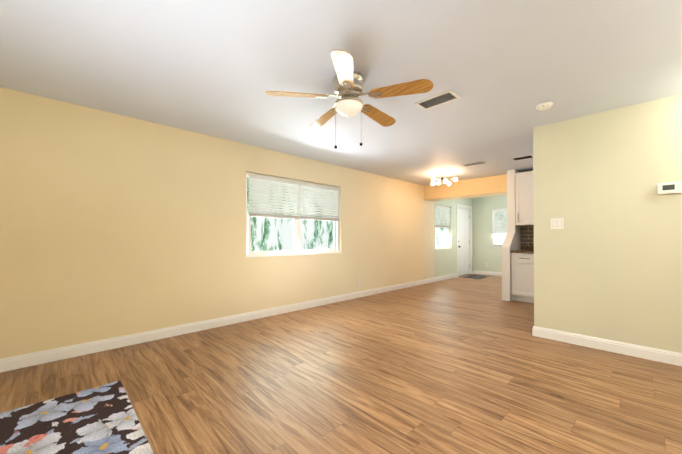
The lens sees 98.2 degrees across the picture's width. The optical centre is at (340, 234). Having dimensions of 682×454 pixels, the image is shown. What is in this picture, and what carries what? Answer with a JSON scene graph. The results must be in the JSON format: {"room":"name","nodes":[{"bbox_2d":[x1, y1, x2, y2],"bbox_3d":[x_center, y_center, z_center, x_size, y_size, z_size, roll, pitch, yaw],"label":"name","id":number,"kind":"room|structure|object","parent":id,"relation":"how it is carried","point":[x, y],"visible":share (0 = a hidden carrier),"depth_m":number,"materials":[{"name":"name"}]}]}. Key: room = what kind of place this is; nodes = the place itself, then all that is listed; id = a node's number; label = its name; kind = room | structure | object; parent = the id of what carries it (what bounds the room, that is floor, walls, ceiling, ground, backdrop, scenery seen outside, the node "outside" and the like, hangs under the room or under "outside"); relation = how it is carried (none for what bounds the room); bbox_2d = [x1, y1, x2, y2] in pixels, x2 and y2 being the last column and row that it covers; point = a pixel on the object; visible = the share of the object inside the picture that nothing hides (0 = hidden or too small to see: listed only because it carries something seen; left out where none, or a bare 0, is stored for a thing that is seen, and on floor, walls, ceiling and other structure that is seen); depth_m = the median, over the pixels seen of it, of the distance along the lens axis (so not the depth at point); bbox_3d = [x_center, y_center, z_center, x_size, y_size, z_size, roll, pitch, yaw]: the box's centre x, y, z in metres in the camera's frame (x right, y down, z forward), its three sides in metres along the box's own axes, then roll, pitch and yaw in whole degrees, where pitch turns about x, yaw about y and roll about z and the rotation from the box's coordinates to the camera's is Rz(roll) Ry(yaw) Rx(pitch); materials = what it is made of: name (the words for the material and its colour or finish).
{"room":"living room","nodes":[
{"label":"living room","id":0,"kind":"room"},
{"bbox_2d":[0,87,472,358],"bbox_3d":[0.378,-0.020,5.812,10.750,2.440,0.150,0,-1,-44],"label":"wall","id":1,"kind":"structure","parent":0,"point":[112,225],"depth_m":3.30,"materials":[{"name":"beige paint"}]},
{"bbox_2d":[0,273,456,372],"bbox_3d":[0.020,1.138,5.341,9.295,0.115,0.016,0,-1,-44],"label":"baseboard","id":2,"kind":"structure","parent":1,"relation":"attached to","point":[32,359],"depth_m":3.41,"materials":[{"name":"white wood"}]},
{"bbox_2d":[246,172,340,257],"bbox_3d":[-0.691,-0.280,4.755,1.836,1.196,0.128,0,-1,-44],"label":"living room window","id":3,"kind":"structure","parent":1,"relation":"in","point":[298,188],"depth_m":4.66,"materials":[{"name":"white"}]},
{"bbox_2d":[435,205,450,248],"bbox_3d":[2.757,-0.210,8.086,0.926,1.176,0.128,0,-1,-44],"label":"window","id":4,"kind":"structure","parent":1,"relation":"in","point":[445,211],"depth_m":8.12,"materials":[{"name":"white"}]},
{"bbox_2d":[456,204,471,276],"bbox_3d":[3.704,0.165,8.996,1.070,2.125,0.185,0,-1,-44],"label":"door","id":5,"kind":"structure","parent":1,"relation":"attached to","point":[464,247],"depth_m":9.02,"materials":[{"name":"white wood"}]},
{"bbox_2d":[0,274,681,453],"bbox_3d":[2.792,1.228,3.302,10.750,0.100,7.100,0,-1,-44],"label":"floor","id":6,"kind":"structure","parent":0,"point":[458,365],"depth_m":2.31,"materials":[{"name":"brown wood"}]},
{"bbox_2d":[0,381,152,453],"bbox_3d":[-1.823,1.156,1.528,1.245,0.012,1.100,0,-1,-44],"label":"floral rug","id":7,"kind":"object","parent":6,"relation":"on","point":[102,419],"visible":1,"depth_m":1.78,"materials":[{"name":"multicoloured fabric"}]},
{"bbox_2d":[461,275,488,278],"bbox_3d":[3.898,1.219,8.555,0.800,0.008,0.500,0,-1,-44],"label":"mat","id":8,"kind":"object","parent":6,"relation":"on","point":[475,277],"visible":0.98,"depth_m":8.44,"materials":[{"name":"grey fabric"}]},
{"bbox_2d":[511,254,533,302],"bbox_3d":[3.487,0.759,5.412,0.620,0.875,0.503,0,-1,-44],"label":"base cabinet","id":9,"kind":"object","parent":6,"relation":"on","point":[522,273],"depth_m":5.25,"materials":[{"name":"white wood"}]},
{"bbox_2d":[510,250,533,253],"bbox_3d":[4.210,0.295,4.657,0.635,0.040,2.600,0,-1,-44],"label":"countertop","id":10,"kind":"structure","parent":9,"relation":"on","point":[511,251],"depth_m":5.29,"materials":[{"name":"brown stone"}]},
{"bbox_2d":[0,0,681,185],"bbox_3d":[2.792,-1.312,3.324,10.750,0.100,7.100,0,-1,-44],"label":"ceiling","id":11,"kind":"structure","parent":0,"point":[501,69],"depth_m":2.23,"materials":[{"name":"white paint"}]},
{"bbox_2d":[265,50,432,148],"bbox_3d":[0.085,-0.986,2.458,1.238,0.565,1.266,0,-1,-44],"label":"ceiling fan","id":12,"kind":"object","parent":11,"relation":"hanging from","point":[348,82],"visible":1,"depth_m":2.32,"materials":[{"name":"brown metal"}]},
{"bbox_2d":[414,90,459,109],"bbox_3d":[0.901,-1.261,2.776,0.200,0.010,0.360,0,-1,-44],"label":"ceiling vent","id":13,"kind":"object","parent":11,"relation":"in","point":[439,99],"visible":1,"depth_m":2.76,"materials":[{"name":"white metal"}]},
{"bbox_2d":[431,172,457,185],"bbox_3d":[2.019,-1.119,5.845,0.495,0.239,0.495,0,-1,-44],"label":"ceiling light","id":14,"kind":"object","parent":11,"relation":"hanging from","point":[455,179],"visible":1,"depth_m":5.84,"materials":[{"name":"white glass"}]},
{"bbox_2d":[462,161,484,166],"bbox_3d":[2.304,-1.240,5.174,0.180,0.010,0.340,0,-1,-44],"label":"ceiling vent","id":15,"kind":"object","parent":11,"relation":"in","point":[472,164],"visible":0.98,"depth_m":5.18,"materials":[{"name":"white metal"}]},
{"bbox_2d":[511,155,532,160],"bbox_3d":[2.934,-1.244,4.767,0.200,0.010,0.300,0,-1,-44],"label":"ceiling vent","id":16,"kind":"object","parent":11,"relation":"in","point":[522,157],"visible":0.92,"depth_m":4.74,"materials":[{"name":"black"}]},
{"bbox_2d":[536,101,552,110],"bbox_3d":[1.974,-1.246,2.867,0.140,0.040,0.140,0,-1,-44],"label":"smoke detector","id":17,"kind":"object","parent":11,"relation":"attached to","point":[544,105],"visible":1,"depth_m":2.83,"materials":[{"name":"white plastic"}]},
{"bbox_2d":[424,170,532,200],"bbox_3d":[4.608,-0.027,5.067,0.500,2.440,6.800,0,-1,-44],"label":"wall","id":18,"kind":"structure","parent":0,"point":[483,187],"depth_m":6.61,"materials":[{"name":"paint"}]},
{"bbox_2d":[515,171,533,225],"bbox_3d":[3.584,-0.675,5.518,0.350,0.986,0.503,0,-1,-44],"label":"upper cabinet","id":19,"kind":"object","parent":18,"relation":"attached to","point":[524,210],"visible":0.23,"depth_m":5.45,"materials":[{"name":"white wood"}]},
{"bbox_2d":[473,195,506,271],"bbox_3d":[6.656,-0.010,6.941,0.150,2.440,6.950,0,-1,-44],"label":"wall","id":20,"kind":"structure","parent":0,"point":[484,251],"depth_m":9.11,"materials":[{"name":"green paint"}]},
{"bbox_2d":[473,270,501,275],"bbox_3d":[6.550,1.152,6.922,0.016,0.115,6.784,0,-1,-44],"label":"baseboard","id":21,"kind":"structure","parent":20,"relation":"attached to","point":[488,273],"depth_m":9.05,"materials":[{"name":"white wood"}]},
{"bbox_2d":[492,208,506,247],"bbox_3d":[4.930,-0.215,8.703,0.128,1.176,0.896,0,-1,-44],"label":"window","id":22,"kind":"structure","parent":20,"relation":"in","point":[495,236],"depth_m":8.87,"materials":[{"name":"white"}]},
{"bbox_2d":[502,169,520,300],"bbox_3d":[3.428,-0.020,5.807,1.170,2.440,0.135,0,-1,-44],"label":"wall","id":23,"kind":"structure","parent":0,"point":[512,240],"depth_m":5.58,"materials":[{"name":"white paint"}]},
{"bbox_2d":[520,226,533,245],"bbox_3d":[4.436,0.007,4.877,0.008,0.386,2.600,0,-1,-44],"label":"tile backsplash","id":24,"kind":"structure","parent":0,"point":[527,235],"depth_m":5.72,"materials":[{"name":"brown tile"}]},
{"bbox_2d":[522,246,533,249],"bbox_3d":[4.432,0.239,4.871,0.020,0.075,2.600,0,-1,-44],"label":"backsplash","id":25,"kind":"structure","parent":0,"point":[523,247],"depth_m":5.71,"materials":[{"name":"brown stone"}]},
{"bbox_2d":[533,94,681,352],"bbox_3d":[3.704,-0.053,2.060,0.120,2.440,4.030,0,-1,-44],"label":"wall","id":26,"kind":"structure","parent":0,"point":[608,262],"depth_m":2.98,"materials":[{"name":"beige paint"}]},
{"bbox_2d":[551,218,563,228],"bbox_3d":[2.412,-0.127,3.300,0.015,0.116,0.116,0,-1,-44],"label":"switch plate","id":27,"kind":"object","parent":26,"relation":"attached to","point":[556,223],"visible":1,"depth_m":3.30,"materials":[{"name":"white plastic"}]},
{"bbox_2d":[534,326,681,365],"bbox_3d":[3.603,1.110,2.056,0.016,0.115,3.880,0,-1,-44],"label":"baseboard","id":28,"kind":"structure","parent":26,"relation":"attached to","point":[658,355],"depth_m":2.96,"materials":[{"name":"white wood"}]},
{"bbox_2d":[658,181,681,193],"bbox_3d":[2.991,-0.427,2.688,0.035,0.100,0.150,0,-1,-44],"label":"thermostat","id":29,"kind":"object","parent":26,"relation":"attached to","point":[669,187],"visible":1,"depth_m":2.68,"materials":[{"name":"white plastic"}]},
{"label":"outside","id":30,"kind":"structure","parent":0,"visible":0},
{"bbox_2d":[247,176,439,250],"bbox_3d":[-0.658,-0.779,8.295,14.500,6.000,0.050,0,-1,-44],"label":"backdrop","id":31,"kind":"structure","parent":30,"point":[282,233],"depth_m":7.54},
{"bbox_2d":[440,210,506,245],"bbox_3d":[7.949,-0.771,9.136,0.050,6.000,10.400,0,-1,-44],"label":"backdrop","id":32,"kind":"structure","parent":30,"point":[442,241],"depth_m":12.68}
]}

